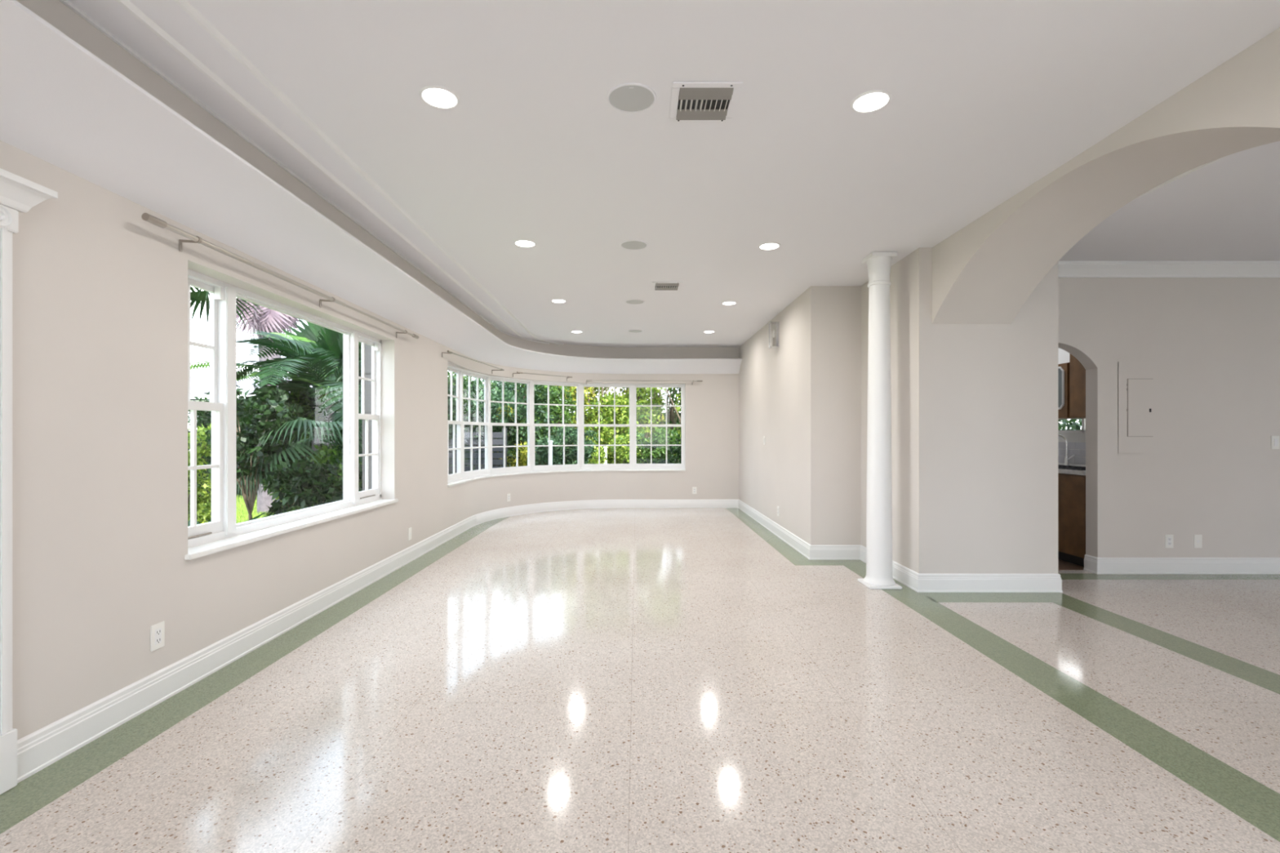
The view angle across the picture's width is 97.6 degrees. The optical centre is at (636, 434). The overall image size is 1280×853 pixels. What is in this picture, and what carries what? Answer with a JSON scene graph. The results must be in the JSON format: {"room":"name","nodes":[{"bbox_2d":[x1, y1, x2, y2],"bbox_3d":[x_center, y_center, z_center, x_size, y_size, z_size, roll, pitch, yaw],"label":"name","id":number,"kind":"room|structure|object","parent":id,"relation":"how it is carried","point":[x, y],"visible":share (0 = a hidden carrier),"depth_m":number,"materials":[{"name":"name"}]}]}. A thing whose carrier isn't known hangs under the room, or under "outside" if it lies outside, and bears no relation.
{"room":"empty living room","nodes":[
{"label":"empty living room","id":0,"kind":"room"},
{"bbox_2d":[187,484,265,523],"bbox_3d":[0.000,1.620,25.000,120.000,0.300,130.000,0,0,0],"label":"ground","id":1,"kind":"structure","parent":0,"point":[188,484],"depth_m":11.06,"materials":[{"name":"green plant"}]},
{"bbox_2d":[187,422,211,524],"bbox_3d":[-5.970,0.681,7.292,1.277,1.685,1.222,0,0,0],"label":"shrub","id":2,"kind":"object","parent":1,"relation":"on","point":[204,517],"visible":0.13,"depth_m":7.37,"materials":[{"name":"green plant"}]},
{"bbox_2d":[187,286,266,521],"bbox_3d":[-4.644,-0.138,5.568,1.789,3.316,1.971,0,0,23],"label":"fan palm","id":3,"kind":"object","parent":1,"relation":"on","point":[202,297],"visible":0.03,"depth_m":6.20,"materials":[{"name":"green plant"}]},
{"bbox_2d":[187,510,269,526],"bbox_3d":[-3.325,1.053,4.370,0.946,0.934,1.199,0,0,-12],"label":"plant","id":4,"kind":"object","parent":1,"relation":"on","point":[258,516],"visible":0.02,"depth_m":4.41,"materials":[{"name":"green plant"}]},
{"bbox_2d":[187,376,311,450],"bbox_3d":[-16.500,-0.676,26.980,13.300,4.291,7.440,0,0,0],"label":"neighbor house","id":5,"kind":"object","parent":1,"relation":"on","point":[199,385],"visible":0.02,"depth_m":24.81,"materials":[{"name":"white paint"}]},
{"bbox_2d":[203,384,303,519],"bbox_3d":[-3.838,0.504,5.642,0.824,2.035,0.990,0,0,-33],"label":"shrub","id":6,"kind":"object","parent":1,"relation":"on","point":[243,433],"visible":0.73,"depth_m":5.47,"materials":[{"name":"green plant"}]},
{"bbox_2d":[187,395,342,495],"bbox_3d":[-8.404,0.332,13.475,4.879,2.605,1.050,0,0,0],"label":"hedge","id":7,"kind":"object","parent":1,"relation":"on","point":[204,417],"visible":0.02,"depth_m":13.26,"materials":[{"name":"green plant"}]},
{"bbox_2d":[235,297,302,513],"bbox_3d":[-6.831,-1.325,10.509,2.816,5.695,2.768,0,0,0],"label":"fan palm","id":8,"kind":"object","parent":1,"relation":"on","point":[273,321],"visible":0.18,"depth_m":10.23,"materials":[{"name":"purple plant"}]},
{"bbox_2d":[260,488,288,517],"bbox_3d":[-4.187,1.087,6.884,0.888,1.046,0.970,0,0,0],"label":"shrub","id":9,"kind":"object","parent":1,"relation":"on","point":[266,514],"visible":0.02,"depth_m":6.76,"materials":[{"name":"green plant"}]},
{"bbox_2d":[190,328,362,453],"bbox_3d":[-4.001,0.061,6.923,2.860,2.921,2.600,0,0,0],"label":"palm","id":10,"kind":"object","parent":1,"relation":"on","point":[313,366],"visible":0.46,"depth_m":6.62,"materials":[{"name":"green plant"}]},
{"bbox_2d":[247,428,324,516],"bbox_3d":[-3.743,0.694,6.236,0.657,1.661,0.993,0,0,11],"label":"shrub","id":11,"kind":"object","parent":1,"relation":"on","point":[276,508],"visible":0.09,"depth_m":5.99,"materials":[{"name":"green plant"}]},
{"bbox_2d":[260,390,337,495],"bbox_3d":[-4.674,0.489,7.892,1.189,2.242,1.424,0,0,-20],"label":"shrub","id":12,"kind":"object","parent":1,"relation":"on","point":[310,411],"visible":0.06,"depth_m":7.59,"materials":[{"name":"green plant"}]},
{"bbox_2d":[235,415,362,503],"bbox_3d":[-3.460,0.654,6.026,1.529,1.731,1.707,0,0,-31],"label":"fan palm","id":13,"kind":"object","parent":1,"relation":"on","point":[304,424],"visible":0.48,"depth_m":5.55,"materials":[{"name":"green plant"}]},
{"bbox_2d":[246,358,362,484],"bbox_3d":[-4.666,0.215,8.636,2.097,2.875,2.750,0,0,0],"label":"shrub","id":14,"kind":"object","parent":1,"relation":"on","point":[312,392],"visible":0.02,"depth_m":7.55,"materials":[{"name":"green plant"}]},
{"bbox_2d":[260,454,362,510],"bbox_3d":[-3.177,0.881,5.477,0.970,1.418,0.934,0,0,37],"label":"shrub","id":15,"kind":"object","parent":1,"relation":"on","point":[312,487],"visible":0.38,"depth_m":5.18,"materials":[{"name":"green plant"}]},
{"bbox_2d":[271,318,361,381],"bbox_3d":[-4.120,-0.172,7.970,1.416,3.384,1.735,0,0,25],"label":"fan palm","id":16,"kind":"object","parent":1,"relation":"on","point":[332,340],"visible":0.15,"depth_m":7.59,"materials":[{"name":"green plant"}]},
{"bbox_2d":[282,442,362,513],"bbox_3d":[-3.094,0.799,5.754,0.925,1.452,0.815,0,0,0],"label":"shrub","id":17,"kind":"object","parent":1,"relation":"on","point":[321,453],"visible":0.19,"depth_m":5.65,"materials":[{"name":"green plant"}]},
{"bbox_2d":[278,333,457,488],"bbox_3d":[-3.979,0.021,8.450,2.677,3.359,1.706,0,0,-34],"label":"shrub","id":18,"kind":"object","parent":1,"relation":"on","point":[451,436],"visible":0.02,"depth_m":7.74,"materials":[{"name":"green plant"}]},
{"bbox_2d":[447,375,481,472],"bbox_3d":[-4.719,-0.075,12.766,2.478,3.300,3.168,0,0,-29],"label":"tree","id":19,"kind":"object","parent":1,"relation":"on","point":[473,382],"visible":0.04,"depth_m":12.29,"materials":[{"name":"green plant"}]},
{"bbox_2d":[448,438,493,466],"bbox_3d":[-3.457,0.793,12.215,1.287,1.470,1.332,0,0,0],"label":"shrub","id":20,"kind":"object","parent":1,"relation":"on","point":[468,438],"visible":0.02,"depth_m":11.91,"materials":[{"name":"green plant"}]},
{"bbox_2d":[447,370,504,445],"bbox_3d":[-4.357,-0.089,14.405,2.635,3.252,3.025,0,0,-32],"label":"tree","id":21,"kind":"object","parent":1,"relation":"on","point":[448,372],"visible":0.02,"depth_m":13.76,"materials":[{"name":"green plant"}]},
{"bbox_2d":[448,427,506,474],"bbox_3d":[-3.566,0.695,11.239,1.900,1.650,0.102,0,0,0],"label":"slatted fence","id":22,"kind":"object","parent":1,"relation":"on","point":[467,435],"visible":0.17,"depth_m":11.19,"materials":[{"name":"paint"}]},
{"bbox_2d":[468,426,526,471],"bbox_3d":[-2.714,0.629,11.555,1.223,1.850,1.460,0,0,17],"label":"shrub","id":23,"kind":"object","parent":1,"relation":"on","point":[513,434],"visible":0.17,"depth_m":11.65,"materials":[{"name":"green plant"}]},
{"bbox_2d":[447,377,557,472],"bbox_3d":[-3.112,0.015,12.526,2.412,3.072,2.629,0,0,43],"label":"tree","id":24,"kind":"object","parent":1,"relation":"on","point":[495,394],"visible":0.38,"depth_m":12.12,"materials":[{"name":"green plant"}]},
{"bbox_2d":[492,405,540,466],"bbox_3d":[-2.699,0.427,12.204,1.292,2.197,1.368,0,0,0],"label":"shrub","id":25,"kind":"object","parent":1,"relation":"on","point":[522,461],"visible":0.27,"depth_m":11.85,"materials":[{"name":"green plant"}]},
{"bbox_2d":[490,381,559,464],"bbox_3d":[-2.962,-0.033,14.779,2.460,3.166,2.440,0,0,31],"label":"tree","id":26,"kind":"object","parent":1,"relation":"on","point":[498,381],"visible":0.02,"depth_m":13.89,"materials":[{"name":"green plant"}]},
{"bbox_2d":[481,383,598,464],"bbox_3d":[-2.110,0.050,13.028,2.179,2.990,2.780,0,0,28],"label":"tree","id":27,"kind":"object","parent":1,"relation":"on","point":[554,397],"visible":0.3,"depth_m":12.87,"materials":[{"name":"green plant"}]},
{"bbox_2d":[547,440,552,465],"bbox_3d":[-1.682,0.818,10.900,0.091,1.404,0.091,0,0,0],"label":"post","id":28,"kind":"object","parent":1,"relation":"on","point":[551,442],"visible":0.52,"depth_m":10.86,"materials":[{"name":"white paint"}]},
{"bbox_2d":[526,432,574,465],"bbox_3d":[-1.758,0.796,11.456,1.383,1.736,1.420,0,0,0],"label":"shrub","id":29,"kind":"object","parent":1,"relation":"on","point":[542,453],"visible":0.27,"depth_m":11.24,"materials":[{"name":"green plant"}]},
{"bbox_2d":[455,400,681,472],"bbox_3d":[-3.006,0.182,18.769,17.668,2.897,1.061,0,0,0],"label":"hedge","id":30,"kind":"object","parent":1,"relation":"on","point":[663,407],"visible":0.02,"depth_m":18.70,"materials":[{"name":"green"}]},
{"bbox_2d":[545,426,598,464],"bbox_3d":[-1.370,0.650,12.021,1.358,1.769,1.168,0,0,0],"label":"shrub","id":31,"kind":"object","parent":1,"relation":"on","point":[571,434],"visible":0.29,"depth_m":11.78,"materials":[{"name":"green plant"}]},
{"bbox_2d":[551,385,618,463],"bbox_3d":[-1.766,-0.228,15.071,2.645,3.570,2.329,0,0,-9],"label":"tree","id":32,"kind":"object","parent":1,"relation":"on","point":[571,388],"visible":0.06,"depth_m":14.41,"materials":[{"name":"green plant"}]},
{"bbox_2d":[603,446,607,463],"bbox_3d":[-0.747,0.903,13.400,0.091,1.235,0.091,0,0,0],"label":"post","id":33,"kind":"object","parent":1,"relation":"on","point":[605,447],"visible":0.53,"depth_m":13.37,"materials":[{"name":"white paint"}]},
{"bbox_2d":[565,386,663,463],"bbox_3d":[-0.695,-0.741,14.462,2.724,4.575,2.577,0,0,0],"label":"tree","id":34,"kind":"object","parent":1,"relation":"on","point":[592,412],"visible":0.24,"depth_m":13.99,"materials":[{"name":"green plant"}]},
{"bbox_2d":[585,433,648,463],"bbox_3d":[-0.525,0.799,12.610,1.639,1.684,1.731,0,0,0],"label":"shrub","id":35,"kind":"object","parent":1,"relation":"on","point":[620,450],"visible":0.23,"depth_m":12.14,"materials":[{"name":"green plant"}]},
{"bbox_2d":[594,386,666,462],"bbox_3d":[-0.609,-1.261,15.739,3.080,5.585,3.106,0,0,0],"label":"tree","id":36,"kind":"object","parent":1,"relation":"on","point":[608,388],"visible":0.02,"depth_m":15.09,"materials":[{"name":"green plant"}]},
{"bbox_2d":[595,387,676,463],"bbox_3d":[0.060,-1.322,14.264,2.719,5.759,2.623,0,0,-9],"label":"tree","id":37,"kind":"object","parent":1,"relation":"on","point":[646,430],"visible":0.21,"depth_m":13.81,"materials":[{"name":"green plant"}]},
{"bbox_2d":[619,387,681,452],"bbox_3d":[0.861,-1.121,14.977,3.446,5.332,2.935,0,0,44],"label":"tree","id":38,"kind":"object","parent":1,"relation":"on","point":[671,419],"visible":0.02,"depth_m":14.60,"materials":[{"name":"green plant"}]},
{"bbox_2d":[622,426,680,463],"bbox_3d":[0.378,0.662,12.368,1.396,1.720,1.385,0,0,-35],"label":"shrub","id":39,"kind":"object","parent":1,"relation":"on","point":[646,456],"visible":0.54,"depth_m":12.10,"materials":[{"name":"green plant"}]},
{"bbox_2d":[645,387,681,455],"bbox_3d":[1.501,-1.171,13.912,3.107,5.413,2.778,0,0,-2],"label":"tree","id":40,"kind":"object","parent":1,"relation":"on","point":[676,408],"visible":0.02,"depth_m":13.41,"materials":[{"name":"green plant"}]},
{"bbox_2d":[648,435,681,463],"bbox_3d":[0.928,0.748,12.060,1.262,1.562,1.031,0,0,-20],"label":"shrub","id":41,"kind":"object","parent":1,"relation":"on","point":[677,449],"visible":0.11,"depth_m":11.76,"materials":[{"name":"green plant"}]},
{"bbox_2d":[1057,418,1081,430],"bbox_3d":[7.611,0.543,9.496,1.452,2.113,2.643,0,0,0],"label":"hedge","id":42,"kind":"object","parent":1,"relation":"on","point":[1072,424],"visible":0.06,"depth_m":9.58,"materials":[{"name":"green plant"}]},
{"bbox_2d":[0,140,469,740],"bbox_3d":[-2.275,-0.165,2.050,0.180,2.770,10.500,0,0,0],"label":"wall","id":43,"kind":"structure","parent":0,"point":[100,289],"depth_m":2.42,"materials":[{"name":"paint"}]},
{"bbox_2d":[0,168,57,794],"bbox_3d":[-2.130,0.176,1.454,0.110,2.088,1.107,0,0,0],"label":"trim","id":44,"kind":"structure","parent":43,"relation":"attached to","point":[18,194],"depth_m":1.92,"materials":[{"name":"white paint"}]},
{"bbox_2d":[150,621,164,651],"bbox_3d":[-2.181,0.918,2.550,0.008,0.116,0.072,0,0,0],"label":"wall outlet","id":45,"kind":"object","parent":43,"relation":"attached to","point":[157,630],"visible":1,"depth_m":2.54,"materials":[{"name":"white plastic"}]},
{"bbox_2d":[155,626,161,644],"bbox_3d":[-2.179,0.918,2.550,0.002,0.070,0.034,0,0,0],"label":"receptacle","id":46,"kind":"object","parent":45,"relation":"attached to","point":[157,629],"depth_m":2.55,"materials":[{"name":"white paint"}]},
{"bbox_2d":[17,514,476,783],"bbox_3d":[-2.168,1.149,4.744,0.034,0.142,5.585,0,0,0],"label":"baseboard","id":47,"kind":"structure","parent":43,"relation":"attached to","point":[36,751],"depth_m":2.68,"materials":[{"name":"white paint"}]},
{"bbox_2d":[141,213,418,338],"bbox_3d":[-2.133,-0.911,3.872,0.104,0.072,2.962,0,0,0],"label":"curtain rod","id":48,"kind":"object","parent":43,"relation":"attached to","point":[147,217],"visible":1,"depth_m":2.98,"materials":[{"name":"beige metal"}]},
{"bbox_2d":[184,269,398,559],"bbox_3d":[-2.281,-0.113,3.888,0.248,1.475,2.364,0,0,0],"label":"window","id":49,"kind":"structure","parent":43,"relation":"in","point":[223,533],"depth_m":3.19,"materials":[{"name":"white paint"}]},
{"bbox_2d":[362,344,372,490],"bbox_3d":[-2.513,-0.155,5.327,0.185,1.520,0.046,0,0,0],"label":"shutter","id":50,"kind":"object","parent":49,"relation":"attached to","point":[367,348],"visible":0.14,"depth_m":5.30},
{"bbox_2d":[408,527,411,540],"bbox_3d":[-2.181,0.955,5.386,0.008,0.116,0.072,0,0,0],"label":"wall plate","id":51,"kind":"object","parent":43,"relation":"attached to","point":[410,528],"visible":1,"depth_m":5.37,"materials":[{"name":"white plastic"}]},
{"bbox_2d":[441,350,504,373],"bbox_3d":[-2.072,-0.898,7.098,0.178,0.067,1.792,0,0,6],"label":"curtain rod","id":52,"kind":"object","parent":43,"relation":"attached to","point":[447,351],"visible":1,"depth_m":6.82,"materials":[{"name":"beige metal"}]},
{"bbox_2d":[16,0,739,358],"bbox_3d":[-1.568,-1.327,3.482,3.080,0.265,13.047,0,0,16],"label":"wall","id":53,"kind":"structure","parent":0,"point":[55,12],"depth_m":2.86,"materials":[{"name":"paint"}]},
{"bbox_2d":[59,0,549,343],"bbox_3d":[-1.852,-1.423,2.793,0.470,0.014,11.978,0,0,2],"label":"trim","id":54,"kind":"structure","parent":53,"relation":"attached to","point":[66,2],"depth_m":2.55,"materials":[{"name":"white paint"}]},
{"bbox_2d":[0,0,742,373],"bbox_3d":[-1.622,-1.112,3.452,3.363,0.224,13.122,0,0,16],"label":"soffit","id":55,"kind":"object","parent":53,"relation":"attached to","point":[61,105],"depth_m":2.48,"materials":[{"name":"white paint"}]},
{"bbox_2d":[463,357,626,516],"bbox_3d":[-1.450,-0.165,8.580,0.770,2.770,3.104,0,0,45],"label":"wall","id":56,"kind":"structure","parent":0,"point":[487,494],"depth_m":8.84,"materials":[{"name":"paint"}]},
{"bbox_2d":[512,371,572,381],"bbox_3d":[-1.452,-0.898,8.679,1.013,0.067,0.159,0,0,-44],"label":"curtain rod","id":57,"kind":"object","parent":56,"relation":"attached to","point":[517,372],"visible":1,"depth_m":8.54,"materials":[{"name":"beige metal"}]},
{"bbox_2d":[447,363,685,487],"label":"window","id":58,"kind":"structure","parent":56,"relation":"in","point":[460,477],"depth_m":8.80,"materials":[{"name":"white paint"}]},
{"bbox_2d":[475,499,738,524],"bbox_3d":[-0.433,1.149,8.858,4.261,0.142,0.977,0,0,-25],"label":"baseboard","id":59,"kind":"structure","parent":56,"relation":"attached to","point":[491,515],"depth_m":9.24,"materials":[{"name":"white paint"}]},
{"bbox_2d":[0,507,1279,852],"bbox_3d":[2.600,1.279,3.150,10.400,0.122,13.100,0,0,0],"label":"floor","id":60,"kind":"structure","parent":0,"point":[613,680],"depth_m":2.36,"materials":[{"name":"stone"}]},
{"bbox_2d":[857,251,902,589],"bbox_3d":[1.965,-0.115,4.540,0.256,2.669,0.260,0,0,0],"label":"column","id":61,"kind":"structure","parent":60,"relation":"on","point":[878,575],"depth_m":4.46,"materials":[{"name":"white paint"}]},
{"bbox_2d":[1057,473,1085,566],"bbox_3d":[4.360,0.795,6.360,0.600,0.850,2.600,0,0,0],"label":"base cabinet","id":62,"kind":"object","parent":60,"relation":"on","point":[1071,487],"visible":0.1,"depth_m":5.23,"materials":[{"name":"brown wood"}]},
{"bbox_2d":[1057,468,1085,475],"bbox_3d":[4.350,0.350,6.365,0.640,0.040,2.630,0,0,0],"label":"countertop","id":63,"kind":"structure","parent":62,"relation":"on","point":[1060,470],"depth_m":5.18,"materials":[{"name":"stone"}]},
{"bbox_2d":[1057,434,1075,465],"bbox_3d":[4.442,0.162,5.921,0.057,0.336,0.320,0,0,-42],"label":"kitchen faucet","id":64,"kind":"object","parent":63,"relation":"on","point":[1066,458],"visible":0.5,"depth_m":5.85,"materials":[{"name":"silver metal"}]},
{"bbox_2d":[1057,464,1085,470],"bbox_3d":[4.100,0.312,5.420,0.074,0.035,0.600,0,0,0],"label":"dish rack","id":65,"kind":"object","parent":63,"relation":"on","point":[1062,467],"visible":0.54,"depth_m":5.24,"materials":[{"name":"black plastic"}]},
{"bbox_2d":[1057,462,1085,466],"bbox_3d":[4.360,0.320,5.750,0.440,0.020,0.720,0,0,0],"label":"sink","id":66,"kind":"object","parent":63,"relation":"in","point":[1060,464],"visible":0.09,"depth_m":5.82,"materials":[{"name":"white paint"}]},
{"bbox_2d":[67,0,1279,346],"bbox_3d":[0.050,-1.561,3.100,5.100,0.278,13.000,0,0,0],"label":"ceiling","id":67,"kind":"structure","parent":0,"point":[990,98],"depth_m":2.54,"materials":[{"name":"white paint"}]},
{"bbox_2d":[418,85,460,109],"bbox_3d":[-0.848,-1.448,2.410,0.168,0.007,0.168,0,0,0],"label":"recessed light","id":68,"kind":"object","parent":67,"relation":"in","point":[436,96],"visible":1,"depth_m":2.40,"materials":[{"name":"white paint"}]},
{"bbox_2d":[513,240,536,247],"bbox_3d":[-0.848,-1.448,4.250,0.168,0.007,0.168,0,0,0],"label":"recessed light","id":69,"kind":"object","parent":67,"relation":"in","point":[522,243],"visible":1,"depth_m":4.24,"materials":[{"name":"white paint"}]},
{"bbox_2d":[551,298,566,302],"bbox_3d":[-0.848,-1.448,6.080,0.168,0.007,0.168,0,0,0],"label":"recessed light","id":70,"kind":"object","parent":67,"relation":"in","point":[556,300],"visible":1,"depth_m":6.06,"materials":[{"name":"white paint"}]},
{"bbox_2d":[606,82,656,113],"bbox_3d":[-0.022,-1.447,2.414,0.214,0.008,0.214,0,0,0],"label":"ceiling speaker","id":71,"kind":"object","parent":67,"relation":"attached to","point":[628,97],"visible":1,"depth_m":2.40,"materials":[{"name":"white paint"}]},
{"bbox_2d":[619,240,648,249],"bbox_3d":[-0.022,-1.448,4.280,0.214,0.007,0.214,0,0,0],"label":"ceiling speaker","id":72,"kind":"object","parent":67,"relation":"attached to","point":[629,244],"visible":1,"depth_m":4.27,"materials":[{"name":"white paint"}]},
{"bbox_2d":[625,299,644,304],"bbox_3d":[-0.022,-1.448,6.110,0.214,0.007,0.214,0,0,0],"label":"ceiling speaker","id":73,"kind":"object","parent":67,"relation":"attached to","point":[628,301],"visible":1,"depth_m":6.09,"materials":[{"name":"white paint"}]},
{"bbox_2d":[626,300,643,303],"bbox_3d":[-0.022,-1.448,6.110,0.192,0.005,0.192,0,0,41],"label":"grille","id":74,"kind":"object","parent":73,"relation":"attached to","point":[627,301],"depth_m":6.09,"materials":[{"name":"grey metal"}]},
{"bbox_2d":[627,329,643,333],"bbox_3d":[-0.022,-1.448,7.840,0.214,0.007,0.214,0,0,0],"label":"ceiling speaker","id":75,"kind":"object","parent":67,"relation":"attached to","point":[628,331],"visible":1,"depth_m":7.82,"materials":[{"name":"white paint"}]},
{"bbox_2d":[628,329,641,332],"bbox_3d":[-0.022,-1.448,7.840,0.192,0.005,0.192,0,0,-41],"label":"grille","id":76,"kind":"object","parent":75,"relation":"attached to","point":[629,331],"depth_m":7.82,"materials":[{"name":"grey metal"}]},
{"bbox_2d":[651,281,682,290],"bbox_3d":[0.292,-1.442,5.460,0.290,0.017,0.290,0,0,0],"label":"ceiling vent","id":77,"kind":"object","parent":67,"relation":"in","point":[656,286],"visible":1,"depth_m":5.41,"materials":[{"name":"white metal"}]},
{"bbox_2d":[668,81,742,122],"bbox_3d":[0.292,-1.442,2.445,0.290,0.017,0.290,0,0,0],"label":"ceiling vent","id":78,"kind":"object","parent":67,"relation":"in","point":[691,101],"visible":1,"depth_m":2.43,"materials":[{"name":"white metal"}]},
{"bbox_2d":[721,301,737,305],"bbox_3d":[1.020,-1.448,6.180,0.168,0.007,0.168,0,0,0],"label":"recessed light","id":79,"kind":"object","parent":67,"relation":"in","point":[726,303],"visible":1,"depth_m":6.17,"materials":[{"name":"white paint"}]},
{"bbox_2d":[758,242,780,249],"bbox_3d":[1.020,-1.448,4.310,0.168,0.007,0.168,0,0,0],"label":"recessed light","id":80,"kind":"object","parent":67,"relation":"in","point":[768,246],"visible":1,"depth_m":4.30,"materials":[{"name":"white paint"}]},
{"bbox_2d":[850,89,892,113],"bbox_3d":[1.020,-1.448,2.440,0.168,0.007,0.168,0,0,0],"label":"recessed light","id":81,"kind":"object","parent":67,"relation":"in","point":[870,101],"visible":1,"depth_m":2.43,"materials":[{"name":"white paint"}]},
{"bbox_2d":[626,373,738,499],"bbox_3d":[0.915,-0.165,9.408,2.170,2.770,0.180,0,0,0],"label":"wall","id":82,"kind":"structure","parent":0,"point":[712,404],"depth_m":9.32,"materials":[{"name":"paint"}]},
{"bbox_2d":[586,379,702,385],"bbox_3d":[0.124,-0.858,9.211,1.912,0.067,0.117,0,0,-4],"label":"curtain rod","id":83,"kind":"object","parent":82,"relation":"attached to","point":[586,380],"visible":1,"depth_m":9.15,"materials":[{"name":"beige metal"}]},
{"bbox_2d":[738,285,861,544],"bbox_3d":[1.995,-0.165,7.394,0.590,2.770,3.848,0,0,0],"label":"wall","id":84,"kind":"structure","parent":0,"point":[803,395],"depth_m":5.57,"materials":[{"name":"paint"}]},
{"bbox_2d":[768,321,779,348],"bbox_3d":[1.647,-1.190,6.720,0.105,0.310,0.110,0,0,0],"label":"wall sconce","id":85,"kind":"object","parent":84,"relation":"attached to","point":[777,323],"visible":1,"depth_m":6.71,"materials":[{"name":"silver metal"}]},
{"bbox_2d":[737,499,1062,592],"bbox_3d":[1.961,1.149,6.633,1.331,0.142,5.243,0,0,-20],"label":"baseboard","id":86,"kind":"structure","parent":84,"relation":"attached to","point":[918,582],"depth_m":4.33,"materials":[{"name":"white paint"}]},
{"bbox_2d":[861,247,1057,573],"bbox_3d":[2.730,-0.165,6.173,1.080,2.770,3.655,0,0,0],"label":"wall pillar","id":87,"kind":"structure","parent":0,"point":[975,406],"depth_m":4.34,"materials":[{"name":"paint"}]},
{"bbox_2d":[1057,347,1085,465],"bbox_3d":[4.755,-0.160,6.520,0.150,2.760,2.960,0,0,0],"label":"wall","id":88,"kind":"structure","parent":0,"point":[1063,356],"depth_m":6.08,"materials":[{"name":"white paint"}]},
{"bbox_2d":[1057,441,1085,464],"bbox_3d":[4.676,0.198,6.464,0.008,0.230,2.808,0,0,0],"label":"backsplash","id":89,"kind":"structure","parent":88,"relation":"attached to","point":[1081,453],"depth_m":5.99,"materials":[{"name":"grey tile"}]},
{"bbox_2d":[1057,418,1085,432],"bbox_3d":[4.710,-0.160,6.375,0.060,0.280,2.450,0,0,0],"label":"window","id":90,"kind":"structure","parent":88,"relation":"in","point":[1083,420],"depth_m":5.90,"materials":[{"name":"white paint"}]},
{"bbox_2d":[1057,362,1085,419],"bbox_3d":[4.492,-0.445,5.930,0.355,0.560,0.600,0,0,0],"label":"upper cabinet","id":91,"kind":"object","parent":88,"relation":"attached to","point":[1064,368],"visible":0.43,"depth_m":5.67,"materials":[{"name":"brown wood"}]},
{"bbox_2d":[1069,353,1085,417],"bbox_3d":[4.500,-0.615,5.335,0.340,0.900,0.550,0,0,0],"label":"upper cabinet","id":92,"kind":"object","parent":88,"relation":"attached to","point":[1077,371],"visible":0.21,"depth_m":5.51,"materials":[{"name":"brown wood"}]},
{"bbox_2d":[932,27,1279,324],"bbox_3d":[2.598,-0.165,0.573,0.615,2.770,7.545,0,0,0],"label":"arch","id":93,"kind":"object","parent":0,"point":[985,272],"depth_m":3.11,"materials":[{"name":"paint"}]},
{"bbox_2d":[1057,155,1279,277],"bbox_3d":[5.202,-1.433,0.855,4.595,0.115,8.110,0,0,0],"label":"trim","id":94,"kind":"structure","parent":93,"relation":"attached to","point":[1065,268],"depth_m":4.85,"materials":[{"name":"white paint"}]},
{"bbox_2d":[1057,277,1279,557],"bbox_3d":[5.385,-0.185,4.975,4.230,2.810,0.130,0,0,0],"label":"wall partition","id":95,"kind":"structure","parent":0,"point":[1214,473],"depth_m":4.91,"materials":[{"name":"paint"}]},
{"bbox_2d":[1118,361,1157,453],"bbox_3d":[4.390,-0.235,4.902,0.344,0.806,0.015,0,0,0],"label":"breaker panel","id":96,"kind":"object","parent":95,"relation":"attached to","point":[1137,380],"visible":1,"depth_m":4.91,"materials":[{"name":"white paint"}]},
{"bbox_2d":[1164,534,1173,547],"bbox_3d":[4.665,0.935,4.906,0.072,0.116,0.008,0,0,0],"label":"wall outlet","id":97,"kind":"object","parent":95,"relation":"attached to","point":[1168,538],"visible":1,"depth_m":4.90,"materials":[{"name":"white plastic"}]},
{"bbox_2d":[1167,537,1171,545],"bbox_3d":[4.665,0.935,4.904,0.034,0.070,0.002,0,0,0],"label":"receptacle","id":98,"kind":"object","parent":97,"relation":"attached to","point":[1169,539],"depth_m":4.90,"materials":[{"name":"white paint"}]},
{"bbox_2d":[1083,554,1279,573],"bbox_3d":[5.760,1.149,4.965,3.480,0.142,0.150,0,0,0],"label":"baseboard","id":99,"kind":"structure","parent":95,"relation":"attached to","point":[1092,564],"depth_m":4.89,"materials":[{"name":"white paint"}]},
{"bbox_2d":[1193,534,1202,547],"bbox_3d":[4.917,0.935,4.906,0.072,0.116,0.008,0,0,0],"label":"wall plate","id":100,"kind":"object","parent":95,"relation":"attached to","point":[1197,539],"visible":1,"depth_m":4.90,"materials":[{"name":"white plastic"}]},
{"bbox_2d":[1271,435,1279,448],"bbox_3d":[5.595,0.070,4.904,0.072,0.116,0.012,0,0,0],"label":"light switch","id":101,"kind":"object","parent":95,"relation":"attached to","point":[1274,439],"visible":1,"depth_m":4.90,"materials":[{"name":"white plastic"}]},
{"bbox_2d":[1058,141,1279,261],"bbox_3d":[5.200,-1.615,2.400,5.200,0.250,11.600,0,0,0],"label":"ceiling","id":102,"kind":"structure","parent":0,"point":[1228,209],"depth_m":3.89,"materials":[{"name":"white paint"}]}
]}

